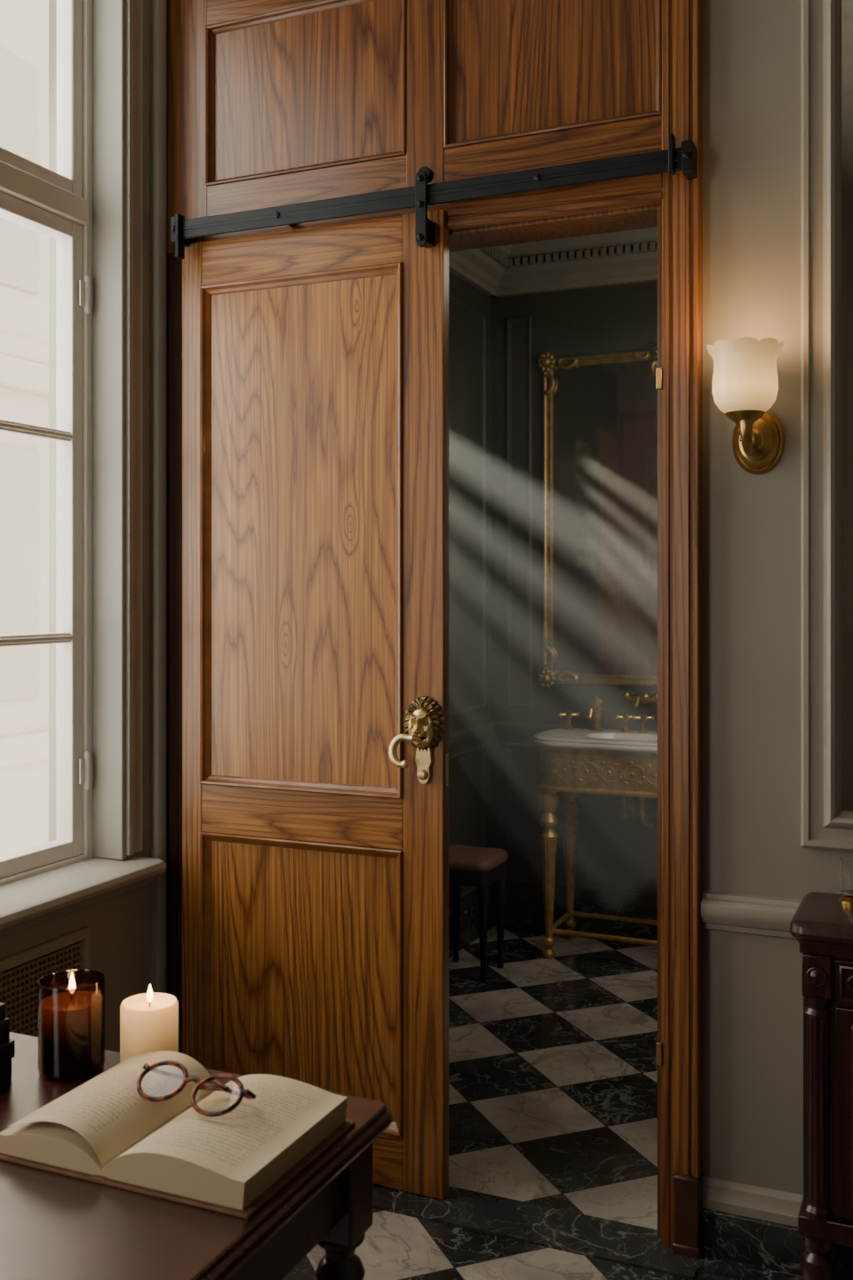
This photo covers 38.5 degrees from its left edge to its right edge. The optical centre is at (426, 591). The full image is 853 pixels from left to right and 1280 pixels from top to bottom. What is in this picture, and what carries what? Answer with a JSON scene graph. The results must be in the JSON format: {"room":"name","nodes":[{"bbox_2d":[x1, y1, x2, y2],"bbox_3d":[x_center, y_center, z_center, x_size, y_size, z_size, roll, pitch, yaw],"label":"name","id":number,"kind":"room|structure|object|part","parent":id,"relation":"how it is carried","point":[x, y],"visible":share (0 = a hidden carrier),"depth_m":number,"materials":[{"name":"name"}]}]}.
{"room":"study","nodes":[
{"label":"study","id":0,"kind":"room"},
{"bbox_2d":[0,0,150,1052],"bbox_3d":[-1.771,-0.350,1.330,0.250,3.700,4.620,0,0,24],"label":"wall","id":1,"kind":"structure","parent":0,"point":[120,924],"depth_m":3.32,"materials":[{"name":"paint"}]},
{"bbox_2d":[0,926,90,1037],"bbox_3d":[-1.055,1.040,2.633,0.018,0.380,1.000,0,0,24],"label":"air vent","id":2,"kind":"object","parent":1,"relation":"in","point":[20,972],"visible":0.34,"depth_m":2.90,"materials":[{"name":"paint"}]},
{"bbox_3d":[-1.055,1.040,2.633,0.018,0.380,1.000,0,0,24],"label":"frame","id":3,"kind":"part","parent":2,"relation":"part of","materials":[{"name":"paint"}]},
{"bbox_2d":[0,0,93,885],"bbox_3d":[-1.190,-0.615,2.670,0.101,2.670,1.340,0,0,24],"label":"window","id":4,"kind":"structure","parent":1,"relation":"in","point":[58,205],"depth_m":3.21,"materials":[{"name":"paint"}]},
{"bbox_3d":[-1.062,-1.468,2.958,0.055,0.863,0.630,0,0,24],"label":"transom sash","id":5,"kind":"part","parent":4,"relation":"part of","materials":[{"name":"paint"}]},
{"bbox_3d":[-1.062,-0.136,2.958,0.055,1.668,0.630,0,0,24],"label":"sash","id":6,"kind":"part","parent":4,"relation":"part of","materials":[{"name":"paint"}]},
{"bbox_2d":[0,856,166,937],"bbox_3d":[-1.119,0.749,2.617,0.275,0.082,1.500,0,0,24],"label":"windowsill","id":7,"kind":"structure","parent":1,"relation":"attached to","point":[27,902],"depth_m":2.98,"materials":[{"name":"paint"}]},
{"bbox_2d":[92,0,126,860],"bbox_3d":[-1.145,-0.620,2.651,0.178,2.660,1.342,0,0,24],"label":"trim","id":8,"kind":"structure","parent":1,"relation":"attached to","point":[108,16],"depth_m":3.23,"materials":[{"name":"paint"}]},
{"bbox_2d":[126,0,143,855],"bbox_3d":[-0.782,-0.650,3.259,0.018,2.700,0.062,0,0,24],"label":"trim","id":9,"kind":"structure","parent":1,"relation":"attached to","point":[134,8],"depth_m":3.25,"materials":[{"name":"paint"}]},
{"bbox_2d":[150,0,166,993],"bbox_3d":[-0.736,-0.350,3.346,0.032,3.700,0.033,0,0,24],"label":"trim","id":10,"kind":"structure","parent":1,"relation":"attached to","point":[157,7],"depth_m":3.33,"materials":[{"name":"paint"}]},
{"bbox_2d":[448,271,491,918],"bbox_3d":[-0.179,-0.050,4.536,0.100,3.100,2.330,0,0,24],"label":"wall","id":11,"kind":"structure","parent":0,"point":[465,329],"depth_m":5.23,"materials":[{"name":"paint"}]},
{"bbox_2d":[448,294,486,717],"bbox_3d":[0.080,-0.350,4.990,0.010,1.740,0.910,0,0,24],"label":"trim","id":12,"kind":"structure","parent":11,"relation":"attached to","point":[452,300],"depth_m":5.39,"materials":[{"name":"paint"}]},
{"bbox_2d":[448,744,486,907],"bbox_3d":[0.080,0.990,4.990,0.010,0.620,0.910,0,0,24],"label":"trim","id":13,"kind":"structure","parent":11,"relation":"attached to","point":[469,891],"depth_m":5.39,"materials":[{"name":"paint"}]},
{"bbox_2d":[448,720,494,745],"bbox_3d":[-0.049,0.613,4.686,0.018,0.055,1.750,0,0,24],"label":"trim","id":14,"kind":"structure","parent":11,"relation":"attached to","point":[456,737],"depth_m":5.22,"materials":[{"name":"paint"}]},
{"bbox_2d":[448,244,511,297],"bbox_3d":[-0.061,-1.460,4.430,0.200,0.280,2.230,0,0,24],"label":"trim","id":15,"kind":"structure","parent":11,"relation":"attached to","point":[474,267],"depth_m":5.19,"materials":[{"name":"paint"}]},
{"bbox_2d":[282,926,742,1279],"bbox_3d":[0.589,1.540,1.598,4.400,0.080,7.200,0,0,24],"label":"floor","id":16,"kind":"structure","parent":0,"point":[553,1068],"depth_m":3.56,"materials":[{"name":"stone"}]},
{"bbox_2d":[0,1032,392,1279],"bbox_3d":[-0.808,1.125,1.542,1.205,0.750,1.080,0,0,24],"label":"table","id":17,"kind":"object","parent":16,"relation":"on","point":[53,1226],"visible":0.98,"depth_m":1.50,"materials":[{"name":"brown wood"}]},
{"bbox_2d":[0,1058,11,1085],"bbox_3d":[-0.758,0.732,1.843,0.200,0.036,0.150,0,0,24],"label":"closed book","id":18,"kind":"object","parent":17,"relation":"on","point":[5,1068],"visible":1,"depth_m":1.86,"materials":[{"name":"leather"}]},
{"bbox_2d":[0,1039,15,1063],"bbox_3d":[-0.746,0.701,1.843,0.190,0.026,0.140,0,0,24],"label":"closed book","id":19,"kind":"object","parent":18,"relation":"on","point":[7,1048],"visible":1,"depth_m":1.85,"materials":[{"name":"leather"}]},
{"bbox_2d":[0,1017,9,1043],"bbox_3d":[-0.749,0.672,1.841,0.175,0.032,0.145,0,0,24],"label":"closed book","id":20,"kind":"object","parent":19,"relation":"on","point":[4,1023],"visible":1,"depth_m":1.86,"materials":[{"name":"leather"}]},
{"bbox_2d":[0,1002,5,1019],"bbox_3d":[-0.744,0.645,1.853,0.160,0.022,0.120,0,0,24],"label":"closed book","id":21,"kind":"object","parent":20,"relation":"on","point":[2,1004],"visible":1,"depth_m":1.87,"materials":[{"name":"leather"}]},
{"bbox_2d":[37,968,104,1081],"bbox_3d":[-0.555,0.673,1.907,0.101,0.154,0.101,0,0,24],"label":"jar candle","id":22,"kind":"object","parent":17,"relation":"on","point":[71,1003],"visible":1,"depth_m":1.87,"materials":[{"name":"orange glass"}]},
{"bbox_2d":[120,984,178,1063],"bbox_3d":[-0.435,0.683,1.914,0.089,0.133,0.089,0,0,24],"label":"pillar candle","id":23,"kind":"object","parent":17,"relation":"on","point":[149,1020],"visible":0.83,"depth_m":1.88,"materials":[{"name":"white wax"}]},
{"bbox_2d":[0,1050,355,1218],"bbox_3d":[-0.340,0.720,1.665,0.400,0.060,0.284,0,0,24],"label":"open book","id":24,"kind":"object","parent":17,"relation":"on","point":[101,1131],"visible":0.98,"depth_m":1.60,"materials":[{"name":"paper"},{"name":"leather"}]},
{"bbox_2d":[136,1060,255,1117],"bbox_3d":[-0.318,0.675,1.664,0.193,0.037,0.081,0,0,24],"label":"eyeglasses","id":25,"kind":"object","parent":24,"relation":"on","point":[201,1082],"visible":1,"depth_m":1.66,"materials":[{"name":"brown"}]},
{"bbox_3d":[-0.125,1.143,1.762,0.072,0.713,0.072,0,0,24],"label":"leg","id":26,"kind":"part","parent":17,"relation":"part of","materials":[{"name":"brown wood"}]},
{"bbox_2d":[448,844,507,982],"bbox_3d":[0.165,1.264,4.811,0.260,0.472,0.270,0,0,24],"label":"stool","id":27,"kind":"object","parent":16,"relation":"on","point":[481,868],"visible":0.7,"depth_m":4.72,"materials":[{"name":"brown leather"}]},
{"bbox_3d":[0.121,1.310,4.934,0.044,0.380,0.044,0,0,24],"label":"leg","id":28,"kind":"part","parent":27,"relation":"part of","materials":[{"name":"brown wood"}]},
{"bbox_3d":[0.165,1.101,4.811,0.244,0.058,0.250,0,0,24],"label":"seat rail","id":29,"kind":"part","parent":27,"relation":"part of","materials":[{"name":"brown wood"}]},
{"bbox_3d":[0.165,1.052,4.811,0.260,0.047,0.270,0,0,24],"label":"seat","id":30,"kind":"part","parent":27,"relation":"part of","materials":[{"name":"brown leather"}]},
{"bbox_3d":[0.219,1.310,4.684,0.044,0.380,0.044,0,0,24],"label":"leg","id":31,"kind":"part","parent":27,"relation":"part of","materials":[{"name":"brown wood"}]},
{"bbox_3d":[0.295,1.310,4.858,0.044,0.380,0.044,0,0,24],"label":"leg","id":32,"kind":"part","parent":27,"relation":"part of","materials":[{"name":"brown wood"}]},
{"bbox_2d":[532,728,657,959],"bbox_3d":[0.887,1.047,4.984,0.885,0.906,0.445,0,0,24],"label":"washstand","id":33,"kind":"object","parent":16,"relation":"on","point":[572,763],"visible":0.57,"depth_m":4.95,"materials":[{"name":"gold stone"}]},
{"bbox_3d":[0.500,1.150,4.992,0.090,0.700,0.090,0,0,24],"label":"leg","id":34,"kind":"part","parent":33,"relation":"part of","materials":[{"name":"gold metal"}]},
{"bbox_3d":[0.619,1.150,5.263,0.090,0.700,0.090,0,0,24],"label":"leg","id":35,"kind":"part","parent":33,"relation":"part of","materials":[{"name":"gold metal"}]},
{"bbox_2d":[557,696,637,732],"bbox_3d":[0.711,0.523,5.162,0.338,0.142,0.168,0,0,24],"label":"faucet","id":36,"kind":"object","parent":33,"relation":"on","point":[596,707],"visible":0.99,"depth_m":5.18,"materials":[{"name":"gold metal"}]},
{"bbox_3d":[0.613,0.555,5.249,0.075,0.078,0.075,0,0,40],"label":"tap handle","id":37,"kind":"part","parent":36,"relation":"part of","materials":[{"name":"gold metal"}]},
{"bbox_3d":[0.708,0.523,5.155,0.056,0.142,0.152,0,0,24],"label":"spout","id":38,"kind":"part","parent":36,"relation":"part of","materials":[{"name":"gold metal"}]},
{"bbox_3d":[0.842,0.555,5.149,0.075,0.078,0.075,0,0,40],"label":"tap handle","id":39,"kind":"part","parent":36,"relation":"part of","materials":[{"name":"gold metal"}]},
{"bbox_2d":[632,713,655,733],"bbox_3d":[1.009,0.548,5.033,0.338,0.092,0.166,0,0,24],"label":"faucet","id":40,"kind":"object","parent":33,"relation":"on","point":[643,717],"visible":0.42,"depth_m":5.11,"materials":[{"name":"gold metal"}]},
{"bbox_2d":[789,892,852,1279],"bbox_3d":[1.153,1.075,2.363,0.840,0.850,0.284,0,0,24],"label":"base cabinet","id":41,"kind":"object","parent":16,"relation":"on","point":[822,924],"visible":1,"depth_m":2.40,"materials":[{"name":"brown wood"}]},
{"bbox_3d":[1.110,0.767,2.272,0.661,0.085,0.038,0,0,24],"label":"drawer","id":42,"kind":"part","parent":41,"relation":"part of","materials":[{"name":"brown wood"}]},
{"bbox_3d":[0.955,1.024,2.333,0.328,0.412,0.029,0,0,24],"label":"door","id":43,"kind":"part","parent":41,"relation":"part of","materials":[{"name":"brown wood"}]},
{"bbox_2d":[839,856,852,904],"bbox_3d":[0.890,0.605,2.552,0.052,0.090,0.052,0,0,24],"label":"glass candle holder","id":44,"kind":"object","parent":41,"relation":"on","point":[846,862],"visible":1,"depth_m":2.54,"materials":[{"name":"clear glass"}]},
{"bbox_2d":[491,280,657,908],"bbox_3d":[1.427,-0.050,5.051,2.630,3.100,0.100,0,0,24],"label":"wall","id":45,"kind":"structure","parent":0,"point":[611,851],"depth_m":5.40,"materials":[{"name":"paint"}]},
{"bbox_2d":[505,316,531,708],"bbox_3d":[0.410,-0.350,5.435,0.120,1.740,0.010,0,0,24],"label":"trim","id":46,"kind":"structure","parent":45,"relation":"attached to","point":[524,319],"depth_m":5.43,"materials":[{"name":"paint"}]},
{"bbox_2d":[448,891,657,959],"bbox_3d":[1.056,1.425,4.204,2.430,0.150,1.750,0,0,24],"label":"baseboard","id":47,"kind":"structure","parent":45,"relation":"attached to","point":[522,911],"depth_m":5.27,"materials":[{"name":"black stone"}]},
{"bbox_2d":[478,226,657,297],"bbox_3d":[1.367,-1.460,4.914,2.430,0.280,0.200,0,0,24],"label":"trim","id":48,"kind":"structure","parent":45,"relation":"attached to","point":[638,268],"depth_m":5.24,"materials":[{"name":"paint"}]},
{"bbox_2d":[492,720,657,735],"bbox_3d":[1.403,0.613,4.997,2.430,0.055,0.018,0,0,24],"label":"trim","id":49,"kind":"structure","parent":45,"relation":"attached to","point":[500,727],"depth_m":5.40,"materials":[{"name":"paint"}]},
{"bbox_2d":[505,743,657,896],"bbox_3d":[0.933,0.990,5.207,1.260,0.620,0.010,0,0,24],"label":"trim","id":50,"kind":"structure","parent":45,"relation":"attached to","point":[508,746],"depth_m":5.43,"materials":[{"name":"paint"}]},
{"bbox_2d":[537,344,657,688],"bbox_3d":[0.977,-0.310,5.156,1.065,1.481,0.056,0,0,24],"label":"gilt mirror","id":51,"kind":"object","parent":45,"relation":"attached to","point":[600,411],"visible":0.52,"depth_m":5.27,"materials":[{"name":"gilded wood"},{"name":"mirror glass"}]},
{"bbox_2d":[619,691,657,708],"bbox_3d":[0.901,0.458,5.170,0.156,0.058,0.154,0,0,-27],"label":"tap","id":52,"kind":"object","parent":45,"relation":"attached to","point":[644,698],"visible":0.87,"depth_m":5.17,"materials":[{"name":"gold metal"}]},
{"bbox_3d":[0.855,0.445,5.203,0.060,0.032,0.032,0,0,24],"label":"handle","id":53,"kind":"part","parent":52,"relation":"part of","materials":[{"name":"gold metal"}]},
{"bbox_3d":[0.974,0.445,5.151,0.060,0.032,0.032,0,0,24],"label":"handle","id":54,"kind":"part","parent":52,"relation":"part of","materials":[{"name":"gold metal"}]},
{"bbox_2d":[703,0,852,1194],"bbox_3d":[1.008,-0.350,2.681,4.300,3.700,0.120,0,0,24],"label":"wall","id":55,"kind":"structure","parent":0,"point":[753,998],"depth_m":2.74,"materials":[{"name":"paint"}]},
{"bbox_2d":[166,253,182,1053],"bbox_3d":[-0.692,0.285,3.365,0.098,2.430,0.026,0,0,24],"label":"trim","id":56,"kind":"structure","parent":55,"relation":"attached to","point":[173,264],"depth_m":3.35,"materials":[{"name":"brown wood"}]},
{"bbox_2d":[166,0,207,254],"bbox_3d":[-0.663,-1.565,3.353,0.160,1.270,0.026,0,0,24],"label":"trim","id":57,"kind":"structure","parent":55,"relation":"attached to","point":[186,20],"depth_m":3.34,"materials":[{"name":"brown wood"}]},
{"bbox_2d":[207,0,320,25],"bbox_3d":[-0.018,-1.600,3.068,1.250,0.140,0.032,0,0,24],"label":"trim","id":58,"kind":"structure","parent":55,"relation":"attached to","point":[218,11],"depth_m":3.26,"materials":[{"name":"brown wood"}]},
{"bbox_2d":[205,0,406,185],"bbox_3d":[-0.322,-1.314,3.190,0.595,0.432,0.023,0,0,24],"label":"trim","id":59,"kind":"structure","parent":55,"relation":"attached to","point":[211,30],"depth_m":3.25,"materials":[{"name":"brown wood"}]},
{"bbox_2d":[210,0,404,185],"bbox_3d":[-0.315,-1.314,3.207,0.595,0.432,0.014,0,0,24],"label":"panel","id":60,"kind":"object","parent":55,"relation":"attached to","point":[325,86],"depth_m":3.20,"materials":[{"name":"brown wood"}]},
{"bbox_2d":[406,0,444,208],"bbox_3d":[0.002,-1.580,3.059,0.105,1.240,0.032,0,0,24],"label":"trim","id":61,"kind":"structure","parent":55,"relation":"attached to","point":[424,18],"depth_m":3.04,"materials":[{"name":"brown wood"}]},
{"bbox_2d":[170,133,696,1199],"bbox_3d":[-0.032,0.229,3.005,1.385,2.524,0.101,0,0,24],"label":"door","id":62,"kind":"structure","parent":55,"relation":"in","point":[316,359],"depth_m":3.13,"materials":[{"name":"brown wood"}]},
{"bbox_3d":[-0.331,1.000,3.151,0.594,0.709,0.022,0,0,24],"label":"panel moulding","id":63,"kind":"part","parent":62,"relation":"part of","materials":[{"name":"brown wood"}]},
{"bbox_3d":[-0.331,-0.150,3.151,0.594,1.333,0.022,0,0,24],"label":"panel moulding","id":64,"kind":"part","parent":62,"relation":"part of","materials":[{"name":"brown wood"}]},
{"bbox_3d":[-0.324,0.581,3.168,0.594,0.129,0.037,0,0,24],"label":"rail","id":65,"kind":"part","parent":62,"relation":"part of","materials":[{"name":"brown wood"}]},
{"bbox_3d":[-0.324,-0.876,3.168,0.594,0.119,0.037,0,0,24],"label":"rail","id":66,"kind":"part","parent":62,"relation":"part of","materials":[{"name":"brown wood"}]},
{"bbox_3d":[-0.322,-0.150,3.171,0.594,1.333,0.022,0,0,24],"label":"panel","id":67,"kind":"part","parent":62,"relation":"part of","materials":[{"name":"brown wood"}]},
{"bbox_3d":[-0.322,1.000,3.171,0.594,0.709,0.022,0,0,24],"label":"panel","id":68,"kind":"part","parent":62,"relation":"part of","materials":[{"name":"brown wood"}]},
{"bbox_3d":[-0.324,1.423,3.168,0.594,0.137,0.037,0,0,24],"label":"rail","id":69,"kind":"part","parent":62,"relation":"part of","materials":[{"name":"brown wood"}]},
{"bbox_3d":[-0.033,-0.950,3.004,1.385,0.130,0.098,0,0,24],"label":"sliding door rail","id":70,"kind":"part","parent":62,"relation":"part of","materials":[{"name":"black metal"}]},
{"bbox_3d":[0.050,0.440,3.005,0.003,0.080,0.017,0,0,24],"label":"keyhole plate","id":71,"kind":"part","parent":62,"relation":"part of","materials":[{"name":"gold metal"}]},
{"bbox_2d":[207,114,662,241],"bbox_3d":[-0.009,-0.999,3.064,1.270,0.198,0.031,0,0,24],"label":"trim","id":72,"kind":"structure","parent":55,"relation":"attached to","point":[644,134],"depth_m":3.02,"materials":[{"name":"brown wood"}]},
{"bbox_2d":[372,1184,702,1279],"bbox_3d":[-0.059,1.497,3.024,1.470,0.006,0.165,0,0,24],"label":"trim","id":73,"kind":"structure","parent":55,"relation":"attached to","point":[617,1242],"depth_m":2.87,"materials":[{"name":"black stone"}]},
{"bbox_2d":[443,0,662,148],"bbox_3d":[0.295,-1.314,2.921,0.542,0.432,0.023,0,0,24],"label":"trim","id":74,"kind":"structure","parent":55,"relation":"attached to","point":[448,4],"depth_m":3.01,"materials":[{"name":"brown wood"}]},
{"bbox_2d":[448,0,658,148],"bbox_3d":[0.302,-1.314,2.938,0.542,0.432,0.014,0,0,24],"label":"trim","id":75,"kind":"structure","parent":55,"relation":"attached to","point":[520,65],"depth_m":2.93,"materials":[{"name":"brown wood"}]},
{"bbox_2d":[448,173,662,230],"bbox_3d":[0.299,-0.932,2.898,0.528,0.080,0.027,0,0,24],"label":"trim","id":76,"kind":"structure","parent":55,"relation":"attached to","point":[642,190],"depth_m":2.88,"materials":[{"name":"brown wood"}]},
{"bbox_2d":[448,203,662,1237],"bbox_3d":[0.062,0.300,3.105,1.128,2.400,0.140,0,0,24],"label":"trim","id":77,"kind":"structure","parent":55,"relation":"attached to","point":[646,216],"depth_m":2.88,"materials":[{"name":"brown wood"}]},
{"bbox_2d":[656,1041,662,1064],"bbox_3d":[0.532,1.055,2.784,0.014,0.050,0.012,0,0,24],"label":"hinge plate","id":78,"kind":"object","parent":55,"relation":"attached to","point":[659,1044],"visible":1,"depth_m":2.78,"materials":[{"name":"gold metal"}]},
{"bbox_2d":[656,367,662,390],"bbox_3d":[0.532,-0.485,2.784,0.014,0.050,0.012,0,0,24],"label":"hinge plate","id":79,"kind":"object","parent":55,"relation":"attached to","point":[659,370],"visible":1,"depth_m":2.78,"materials":[{"name":"gold metal"}]},
{"bbox_2d":[662,0,703,1247],"bbox_3d":[0.585,-0.350,2.786,0.086,3.700,0.065,0,0,24],"label":"trim","id":80,"kind":"structure","parent":55,"relation":"attached to","point":[682,20],"depth_m":2.76,"materials":[{"name":"brown wood"}]},
{"bbox_2d":[672,1170,703,1259],"bbox_3d":[0.593,1.409,2.764,0.064,0.182,0.059,0,0,24],"label":"trim","id":81,"kind":"structure","parent":55,"relation":"attached to","point":[687,1189],"depth_m":2.74,"materials":[{"name":"brown wood"}]},
{"bbox_2d":[706,336,783,474],"bbox_3d":[0.694,-0.395,2.638,0.160,0.268,0.210,0,0,24],"label":"wall sconce","id":82,"kind":"object","parent":55,"relation":"attached to","point":[746,379],"visible":1,"depth_m":2.58,"materials":[{"name":"white glass"}]},
{"bbox_3d":[0.684,-0.451,2.615,0.160,0.155,0.161,0,0,24],"label":"lamp shade","id":83,"kind":"part","parent":82,"relation":"part of","materials":[{"name":"white glass"}]},
{"bbox_3d":[0.706,-0.331,2.647,0.048,0.075,0.127,0,0,24],"label":"arm","id":84,"kind":"part","parent":82,"relation":"part of","materials":[{"name":"gold metal"}]},
{"bbox_2d":[697,1254,802,1279],"bbox_3d":[1.776,1.497,2.230,2.530,0.006,0.090,0,0,24],"label":"trim","id":85,"kind":"structure","parent":55,"relation":"attached to","point":[708,1263],"depth_m":2.68,"materials":[{"name":"black stone"}]},
{"bbox_2d":[700,890,801,938],"bbox_3d":[1.786,0.726,2.256,2.534,0.088,0.036,0,0,24],"label":"trim","id":86,"kind":"structure","parent":55,"relation":"attached to","point":[764,916],"depth_m":2.72,"materials":[{"name":"paint"}]},
{"bbox_2d":[701,1176,852,1279],"bbox_3d":[1.786,1.417,2.258,2.534,0.167,0.032,0,0,24],"label":"baseboard","id":87,"kind":"structure","parent":55,"relation":"attached to","point":[761,1243],"depth_m":2.71,"materials":[{"name":"black stone"}]},
{"bbox_2d":[801,0,852,851],"bbox_3d":[1.417,-0.738,2.415,1.300,2.600,0.040,0,0,24],"label":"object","id":88,"kind":"structure","parent":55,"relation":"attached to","point":[827,25],"depth_m":2.65,"materials":[{"name":"paint"}]},
{"bbox_3d":[1.424,-0.740,2.430,1.136,2.440,0.006,0,0,24],"label":"glass","id":89,"kind":"part","parent":88,"relation":"part of","materials":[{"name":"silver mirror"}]},
{"label":"outside","id":90,"kind":"structure","parent":0,"visible":0},
{"bbox_2d":[0,0,48,855],"bbox_3d":[-4.123,-1.500,5.675,0.300,8.000,13.500,0,0,24],"label":"wall","id":91,"kind":"structure","parent":90,"point":[24,24],"depth_m":8.57,"materials":[{"name":"stone"}]},
{"bbox_2d":[0,47,39,701],"bbox_3d":[-3.734,-1.475,6.389,0.020,4.450,4.920,0,0,24],"label":"window pane","id":92,"kind":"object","parent":91,"relation":"in","point":[19,78],"depth_m":8.45,"materials":[{"name":"clear glass"}]}
]}

